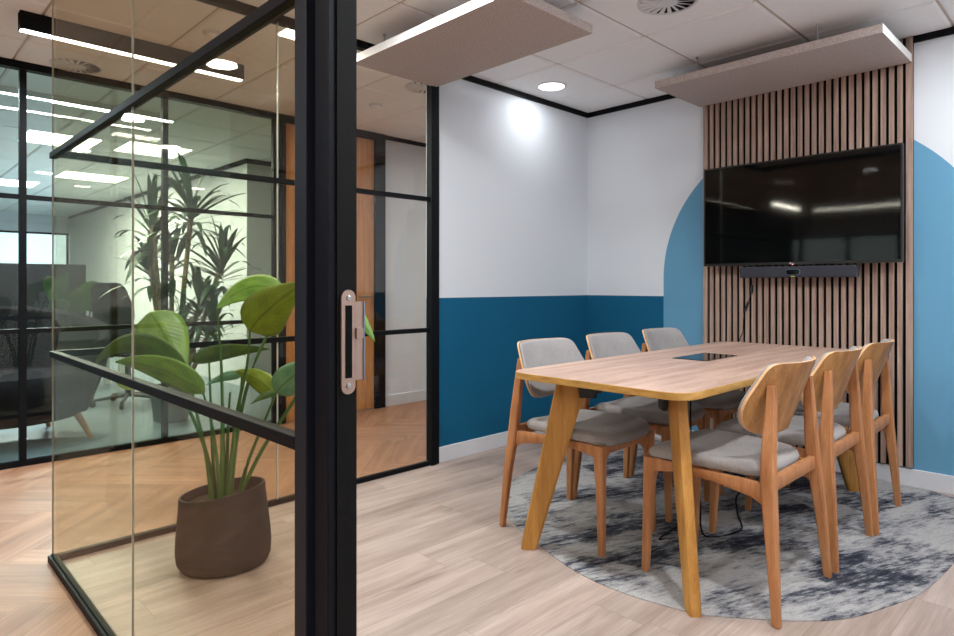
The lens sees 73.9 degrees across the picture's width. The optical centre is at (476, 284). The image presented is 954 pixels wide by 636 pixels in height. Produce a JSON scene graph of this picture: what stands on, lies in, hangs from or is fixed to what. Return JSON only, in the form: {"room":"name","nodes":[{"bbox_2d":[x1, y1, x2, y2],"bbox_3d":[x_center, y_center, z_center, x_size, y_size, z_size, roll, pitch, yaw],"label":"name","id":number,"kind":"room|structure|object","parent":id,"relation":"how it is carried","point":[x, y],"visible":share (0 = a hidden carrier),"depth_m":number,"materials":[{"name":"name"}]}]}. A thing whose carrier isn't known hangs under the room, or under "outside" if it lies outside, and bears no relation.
{"room":"office","nodes":[
{"label":"office","id":0,"kind":"room"},
{"bbox_2d":[0,212,68,232],"bbox_3d":[-9.497,-0.136,11.235,3.870,2.472,0.150,0,0,-44],"label":"wall","id":1,"kind":"structure","parent":0,"point":[8,221],"depth_m":12.17,"materials":[{"name":"white paint"}]},
{"bbox_2d":[0,230,68,263],"bbox_3d":[-8.566,-0.685,12.128,1.290,0.670,0.070,0,0,-44],"label":"window frame","id":2,"kind":"structure","parent":1,"relation":"in","point":[5,231],"depth_m":12.45,"materials":[{"name":"black"}]},
{"bbox_2d":[69,159,270,386],"bbox_3d":[-3.280,-0.136,11.588,5.530,2.472,8.020,0,0,-44],"label":"wall","id":3,"kind":"structure","parent":0,"point":[93,244],"depth_m":7.60,"materials":[{"name":"white paint"}]},
{"bbox_2d":[68,158,246,218],"bbox_3d":[-5.261,-1.328,9.648,0.016,0.052,8.036,0,0,-44],"label":"trim","id":4,"kind":"structure","parent":3,"relation":"attached to","point":[243,161],"depth_m":8.43,"materials":[{"name":"black"}]},
{"bbox_2d":[247,159,270,166],"bbox_3d":[-0.477,-1.328,8.709,5.530,0.052,0.016,0,0,-44],"label":"trim","id":5,"kind":"structure","parent":3,"relation":"attached to","point":[249,161],"depth_m":6.86,"materials":[{"name":"black"}]},
{"bbox_2d":[150,384,190,422],"bbox_3d":[-2.486,0.956,5.150,0.310,0.285,0.310,0,0,-44],"label":"pot","id":6,"kind":"object","parent":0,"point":[176,413],"depth_m":5.04,"materials":[{"name":"grey"}]},
{"bbox_2d":[386,140,425,394],"bbox_3d":[0.952,-0.136,7.543,5.110,2.472,0.100,0,0,-44],"label":"wall","id":7,"kind":"structure","parent":0,"point":[405,163],"depth_m":5.89,"materials":[{"name":"white paint"}]},
{"bbox_2d":[281,114,385,423],"bbox_3d":[-1.218,-0.126,5.389,1.006,2.452,0.159,0,0,-44],"label":"door","id":8,"kind":"structure","parent":7,"relation":"in","point":[371,146],"depth_m":5.60,"materials":[{"name":"brown wood"}]},
{"bbox_2d":[386,390,425,406],"bbox_3d":[0.992,1.050,7.503,5.110,0.100,0.014,0,0,-44],"label":"baseboard","id":9,"kind":"structure","parent":7,"relation":"attached to","point":[415,396],"depth_m":5.88,"materials":[{"name":"white paint"}]},
{"bbox_2d":[386,135,425,146],"bbox_3d":[0.992,-1.335,7.502,5.110,0.038,0.016,0,0,-44],"label":"trim","id":10,"kind":"structure","parent":7,"relation":"attached to","point":[390,138],"depth_m":5.88,"materials":[{"name":"black"}]},
{"bbox_2d":[0,0,953,215],"bbox_3d":[-2.894,-1.382,5.215,15.050,0.060,18.662,0,0,-44],"label":"ceiling","id":11,"kind":"structure","parent":0,"point":[628,49],"depth_m":3.83,"materials":[{"name":"tile"}]},
{"bbox_2d":[0,85,17,95],"bbox_3d":[-3.166,-1.332,4.288,0.119,0.040,0.218,0,0,-44],"label":"linear light","id":12,"kind":"object","parent":11,"relation":"attached to","point":[6,90],"depth_m":4.33,"materials":[{"name":"white paint"}]},
{"bbox_2d":[0,179,40,187],"bbox_3d":[-6.183,-1.351,8.356,0.620,0.010,0.620,0,0,-44],"label":"ceiling light panel","id":13,"kind":"object","parent":11,"relation":"attached to","point":[7,182],"visible":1,"depth_m":8.41,"materials":[{"name":"white"}]},
{"bbox_2d":[17,129,102,149],"bbox_3d":[-3.888,-1.351,5.912,0.580,0.010,0.580,0,0,-44],"label":"ceiling light panel","id":14,"kind":"object","parent":11,"relation":"attached to","point":[33,136],"visible":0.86,"depth_m":5.87,"materials":[{"name":"white"}]},
{"bbox_2d":[27,90,115,111],"bbox_3d":[-2.910,-1.332,4.537,0.538,0.040,0.221,0,0,-44],"label":"linear light","id":15,"kind":"object","parent":11,"relation":"attached to","point":[30,94],"depth_m":4.59,"materials":[{"name":"white paint"}]},
{"bbox_2d":[49,58,102,73],"bbox_3d":[-2.473,-1.349,3.915,0.284,0.011,0.284,0,0,-44],"label":"ceiling vent","id":16,"kind":"object","parent":11,"relation":"in","point":[67,64],"visible":0.98,"depth_m":3.90,"materials":[{"name":"white metal"}]},
{"bbox_2d":[54,171,129,182],"bbox_3d":[-4.820,-1.351,7.937,0.700,0.010,0.580,0,0,-44],"label":"ceiling light panel","id":17,"kind":"object","parent":11,"relation":"attached to","point":[65,174],"visible":0.93,"depth_m":7.90,"materials":[{"name":"white plastic"}]},
{"bbox_2d":[18,10,243,81],"bbox_3d":[-1.859,-1.307,3.529,1.130,0.090,0.064,0,0,-44],"label":"linear light","id":18,"kind":"object","parent":11,"relation":"attached to","point":[31,23],"visible":1,"depth_m":3.41,"materials":[{"name":"black metal"}]},
{"bbox_2d":[127,109,159,119],"bbox_3d":[-2.548,-1.332,4.891,0.221,0.040,0.221,0,0,-44],"label":"linear light","id":19,"kind":"object","parent":11,"relation":"attached to","point":[137,113],"depth_m":4.94,"materials":[{"name":"white paint"}]},
{"bbox_2d":[113,141,192,157],"bbox_3d":[-3.245,-1.351,6.349,0.580,0.010,0.580,0,0,-44],"label":"ceiling light panel","id":20,"kind":"object","parent":11,"relation":"attached to","point":[142,148],"visible":0.93,"depth_m":6.30,"materials":[{"name":"white"}]},
{"bbox_2d":[202,29,221,39],"bbox_3d":[-1.415,-1.334,3.396,0.104,0.036,0.104,0,0,-44],"label":"smoke detector","id":21,"kind":"object","parent":11,"relation":"attached to","point":[210,34],"visible":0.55,"depth_m":3.37,"materials":[{"name":"white paint"}]},
{"bbox_2d":[275,28,294,39],"bbox_3d":[-0.880,-1.351,3.484,0.400,0.010,0.190,0,0,-44],"label":"ceiling light panel","id":22,"kind":"object","parent":11,"relation":"attached to","point":[287,33],"visible":0.14,"depth_m":3.39,"materials":[{"name":"white"}]},
{"bbox_2d":[369,102,382,109],"bbox_3d":[-0.757,-1.334,4.748,0.104,0.036,0.104,0,0,-44],"label":"smoke detector","id":23,"kind":"object","parent":11,"relation":"attached to","point":[375,106],"visible":1,"depth_m":4.72,"materials":[{"name":"white paint"}]},
{"bbox_2d":[404,81,425,93],"bbox_3d":[-0.353,-1.349,4.332,0.284,0.011,0.284,0,0,-44],"label":"ceiling vent","id":24,"kind":"object","parent":11,"relation":"in","point":[416,87],"visible":0.48,"depth_m":4.32,"materials":[{"name":"white metal"}]},
{"bbox_2d":[357,0,591,86],"bbox_3d":[-0.062,-1.282,3.256,0.595,0.147,1.158,0,0,-44],"label":"acoustic panel","id":25,"kind":"object","parent":11,"relation":"hanging from","point":[475,36],"visible":0.99,"depth_m":3.13,"materials":[{"name":"grey fabric"}]},
{"bbox_2d":[536,81,566,91],"bbox_3d":[0.507,-1.349,4.314,0.210,0.009,0.210,0,0,-44],"label":"recessed light","id":26,"kind":"object","parent":11,"relation":"in","point":[551,86],"visible":1,"depth_m":4.31,"materials":[{"name":"white paint"}]},
{"bbox_2d":[539,83,563,90],"bbox_3d":[0.507,-1.348,4.314,0.174,0.001,0.174,0,0,-44],"label":"diffuser","id":27,"kind":"object","parent":26,"relation":"attached to","point":[548,86],"depth_m":4.31,"materials":[{"name":"white plastic"}]},
{"bbox_2d":[637,0,697,14],"bbox_3d":[0.910,-1.349,3.029,0.284,0.011,0.284,0,0,-44],"label":"ceiling vent","id":28,"kind":"object","parent":11,"relation":"in","point":[652,7],"visible":1,"depth_m":3.07,"materials":[{"name":"white metal"}]},
{"bbox_2d":[655,23,911,106],"bbox_3d":[1.726,-1.282,3.669,0.583,0.147,1.212,0,0,-44],"label":"acoustic panel","id":29,"kind":"object","parent":11,"relation":"hanging from","point":[875,47],"visible":1,"depth_m":3.52,"materials":[{"name":"grey fabric"}]},
{"bbox_2d":[0,357,953,635],"bbox_3d":[-2.798,1.124,5.022,14.000,0.053,18.100,0,0,-44],"label":"floor","id":30,"kind":"structure","parent":0,"point":[435,557],"depth_m":2.56,"materials":[{"name":"brown wood"}]},
{"bbox_2d":[0,263,85,314],"bbox_3d":[-5.212,0.433,6.787,1.700,1.330,0.470,0,0,-44],"label":"partition","id":31,"kind":"object","parent":30,"relation":"on","point":[36,273],"visible":0.19,"depth_m":6.88,"materials":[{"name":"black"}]},
{"bbox_2d":[0,306,112,438],"bbox_3d":[-3.294,0.628,4.409,1.024,0.951,1.324,0,0,34],"label":"armchair","id":32,"kind":"object","parent":30,"relation":"on","point":[75,388],"visible":0.88,"depth_m":4.59,"materials":[{"name":"black fabric"}]},
{"bbox_2d":[44,274,97,400],"bbox_3d":[-3.738,0.499,5.871,0.446,1.197,0.557,0,0,-44],"label":"monstera","id":33,"kind":"object","parent":30,"relation":"on","point":[80,299],"visible":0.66,"depth_m":5.82,"materials":[{"name":"green plant"}]},
{"bbox_2d":[103,357,124,389],"bbox_3d":[-4.245,0.733,6.514,1.000,0.730,0.650,0,0,-44],"label":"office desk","id":34,"kind":"object","parent":30,"relation":"on","point":[121,368],"visible":0.07,"depth_m":6.63,"materials":[{"name":"white"}]},
{"bbox_2d":[89,283,150,409],"bbox_3d":[-3.215,0.537,5.867,0.589,1.118,0.575,0,0,17],"label":"office chair","id":35,"kind":"object","parent":30,"relation":"on","point":[120,312],"visible":0.44,"depth_m":5.86,"materials":[{"name":"black fabric"}]},
{"bbox_2d":[0,57,285,469],"bbox_3d":[-2.745,-0.126,3.873,3.368,2.452,0.060,0,0,-44],"label":"glass wall","id":36,"kind":"structure","parent":30,"relation":"on","point":[23,67],"depth_m":4.12,"materials":[{"name":"black"}]},
{"bbox_2d":[99,148,260,422],"bbox_3d":[-2.388,0.007,5.238,1.205,2.182,1.252,0,0,-44],"label":"yucca","id":37,"kind":"object","parent":30,"relation":"on","point":[149,252],"visible":0.66,"depth_m":5.15,"materials":[{"name":"green plant"}]},
{"bbox_2d":[48,0,364,635],"bbox_3d":[-0.948,-0.126,1.793,0.084,2.452,2.090,0,0,-44],"label":"glass door","id":38,"kind":"structure","parent":30,"relation":"on","point":[329,318],"depth_m":1.07,"materials":[{"name":"black"}]},
{"bbox_2d":[95,274,374,578],"bbox_3d":[-0.867,0.526,2.440,1.039,1.142,0.460,0,0,1],"label":"potted plant","id":39,"kind":"object","parent":30,"relation":"on","point":[223,528],"visible":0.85,"depth_m":2.44,"materials":[{"name":"green plant"}]},
{"bbox_2d":[55,0,438,560],"bbox_3d":[-0.963,-0.126,3.214,2.005,2.452,0.060,0,0,-44],"label":"glass wall","id":40,"kind":"structure","parent":30,"relation":"on","point":[432,199],"depth_m":3.60,"materials":[{"name":"black"}]},
{"bbox_2d":[507,440,953,620],"bbox_3d":[1.126,1.095,3.174,2.154,0.005,2.034,0,0,-44],"label":"rug","id":41,"kind":"object","parent":30,"relation":"on","point":[913,548],"visible":0.59,"depth_m":2.63,"materials":[{"name":"grey carpet"}]},
{"bbox_2d":[499,338,655,556],"bbox_3d":[0.466,0.678,2.881,0.517,0.832,0.538,0,0,-44],"label":"dining chair","id":42,"kind":"object","parent":41,"relation":"on","point":[596,434],"visible":0.8,"depth_m":2.85,"materials":[{"name":"grey fabric"}]},
{"bbox_2d":[520,338,583,397],"bbox_3d":[0.340,0.390,3.011,0.452,0.255,0.150,0,0,-44],"label":"chair backrest","id":43,"kind":"object","parent":42,"relation":"on","point":[543,351],"depth_m":3.02,"materials":[{"name":"fabric"}]},
{"bbox_2d":[573,332,709,522],"bbox_3d":[0.844,0.678,3.249,0.517,0.832,0.538,0,0,-45],"label":"dining chair","id":44,"kind":"object","parent":41,"relation":"on","point":[601,345],"visible":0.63,"depth_m":3.22,"materials":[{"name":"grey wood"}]},
{"bbox_2d":[588,332,640,358],"bbox_3d":[0.717,0.390,3.377,0.452,0.255,0.150,0,0,-45],"label":"chair backrest","id":45,"kind":"object","parent":44,"relation":"on","point":[601,345],"depth_m":3.43,"materials":[{"name":"fabric"}]},
{"bbox_2d":[516,342,859,617],"bbox_3d":[1.111,0.727,3.009,1.996,0.755,0.793,0,0,-44],"label":"meeting table","id":46,"kind":"object","parent":41,"relation":"on","point":[674,377],"visible":0.7,"depth_m":2.62,"materials":[{"name":"brown wood"}]},
{"bbox_2d":[658,401,691,539],"bbox_3d":[0.892,0.761,2.773,0.252,0.684,0.118,0,0,-44],"label":"cable","id":47,"kind":"object","parent":46,"relation":"hanging from","point":[675,527],"visible":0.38,"depth_m":2.77,"materials":[{"name":"black rubber"}]},
{"bbox_2d":[699,492,742,537],"bbox_3d":[1.322,0.759,3.119,1.154,0.678,0.232,0,0,-44],"label":"cable","id":48,"kind":"object","parent":46,"relation":"hanging from","point":[741,528],"visible":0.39,"depth_m":2.80,"materials":[{"name":"black rubber"}]},
{"bbox_2d":[629,328,754,494],"bbox_3d":[1.233,0.678,3.628,0.517,0.832,0.538,0,0,-44],"label":"dining chair","id":49,"kind":"object","parent":41,"relation":"on","point":[720,405],"visible":0.43,"depth_m":3.61,"materials":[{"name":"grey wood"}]},
{"bbox_2d":[644,328,689,350],"bbox_3d":[1.108,0.390,3.759,0.452,0.255,0.150,0,0,-44],"label":"chair backrest","id":50,"kind":"object","parent":49,"relation":"on","point":[655,339],"depth_m":3.81,"materials":[{"name":"fabric"}]},
{"bbox_2d":[642,356,831,628],"bbox_3d":[0.965,0.678,2.381,0.517,0.832,0.538,0,0,-44],"label":"dining chair","id":51,"kind":"object","parent":41,"relation":"on","point":[769,405],"visible":0.93,"depth_m":2.22,"materials":[{"name":"brown wood"}]},
{"bbox_2d":[737,356,811,431],"bbox_3d":[1.092,0.390,2.252,0.452,0.255,0.150,0,0,-44],"label":"chair backrest","id":52,"kind":"object","parent":51,"relation":"on","point":[771,402],"depth_m":2.14,"materials":[{"name":"wood"}]},
{"bbox_2d":[709,346,873,573],"bbox_3d":[1.363,0.678,2.764,0.538,0.832,0.517,0,0,45],"label":"dining chair","id":53,"kind":"object","parent":41,"relation":"on","point":[831,374],"visible":0.74,"depth_m":2.57,"materials":[{"name":"brown wood"}]},
{"bbox_2d":[799,346,858,406],"bbox_3d":[1.491,0.390,2.637,0.150,0.255,0.452,0,0,45],"label":"chair backrest","id":54,"kind":"object","parent":53,"relation":"on","point":[831,374],"depth_m":2.53,"materials":[{"name":"wood"}]},
{"bbox_2d":[758,339,901,535],"bbox_3d":[1.737,0.678,3.128,0.538,0.832,0.517,0,0,43],"label":"dining chair","id":55,"kind":"object","parent":41,"relation":"on","point":[873,360],"visible":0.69,"depth_m":2.91,"materials":[{"name":"brown wood"}]},
{"bbox_2d":[845,339,890,393],"bbox_3d":[1.869,0.390,3.005,0.150,0.255,0.452,0,0,43],"label":"chair backrest","id":56,"kind":"object","parent":55,"relation":"on","point":[873,360],"depth_m":2.89,"materials":[{"name":"wood"}]},
{"bbox_2d":[426,79,587,459],"bbox_3d":[0.313,-0.136,4.527,1.665,2.472,0.100,0,0,-44],"label":"wall","id":57,"kind":"structure","parent":0,"point":[513,170],"depth_m":4.29,"materials":[{"name":"paint"}]},
{"bbox_2d":[439,431,544,462],"bbox_3d":[0.313,1.050,4.447,1.552,0.096,0.014,0,0,-44],"label":"baseboard","id":58,"kind":"structure","parent":57,"relation":"attached to","point":[477,445],"depth_m":4.11,"materials":[{"name":"white paint"}]},
{"bbox_2d":[462,75,588,117],"bbox_3d":[0.318,-1.335,4.451,1.564,0.038,0.016,0,0,-44],"label":"trim","id":59,"kind":"structure","parent":57,"relation":"attached to","point":[470,78],"depth_m":4.45,"materials":[{"name":"black metal"}]},
{"bbox_2d":[588,26,953,475],"bbox_3d":[2.330,-0.136,3.578,0.100,2.472,4.075,0,0,-44],"label":"wall","id":60,"kind":"structure","parent":0,"point":[645,162],"depth_m":4.41,"materials":[{"name":"paint"}]},
{"bbox_2d":[588,26,953,117],"bbox_3d":[2.259,-1.335,3.567,0.016,0.038,3.959,0,0,-44],"label":"trim","id":61,"kind":"structure","parent":60,"relation":"attached to","point":[947,31],"depth_m":4.52,"materials":[{"name":"black metal"}]},
{"bbox_2d":[655,430,953,494],"bbox_3d":[2.254,1.050,3.574,0.014,0.096,3.975,0,0,-44],"label":"baseboard","id":62,"kind":"structure","parent":60,"relation":"attached to","point":[943,483],"depth_m":3.43,"materials":[{"name":"white paint"}]},
{"bbox_2d":[703,36,913,467],"bbox_3d":[1.955,-0.177,3.873,0.024,2.346,1.194,0,0,-44],"label":"panel","id":63,"kind":"object","parent":60,"relation":"attached to","point":[874,107],"visible":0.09,"depth_m":3.73,"materials":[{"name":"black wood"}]},
{"bbox_2d":[740,265,858,277],"bbox_3d":[1.923,-0.079,3.808,0.118,0.066,0.652,0,0,-44],"label":"soundbar","id":64,"kind":"object","parent":63,"relation":"attached to","point":[830,270],"visible":1,"depth_m":3.74,"materials":[{"name":"black plastic"}]},
{"bbox_2d":[735,278,752,416],"bbox_3d":[1.709,0.511,4.069,0.032,1.188,0.123,0,0,-44],"label":"cable","id":65,"kind":"object","parent":64,"relation":"hanging from","point":[751,286],"visible":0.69,"depth_m":4.05,"materials":[{"name":"black plastic"}]},
{"bbox_2d":[704,142,903,266],"bbox_3d":[1.920,-0.440,3.815,0.112,0.640,1.111,0,0,-44],"label":"television","id":66,"kind":"object","parent":63,"relation":"attached to","point":[845,206],"visible":1,"depth_m":3.71,"materials":[{"name":"black"}]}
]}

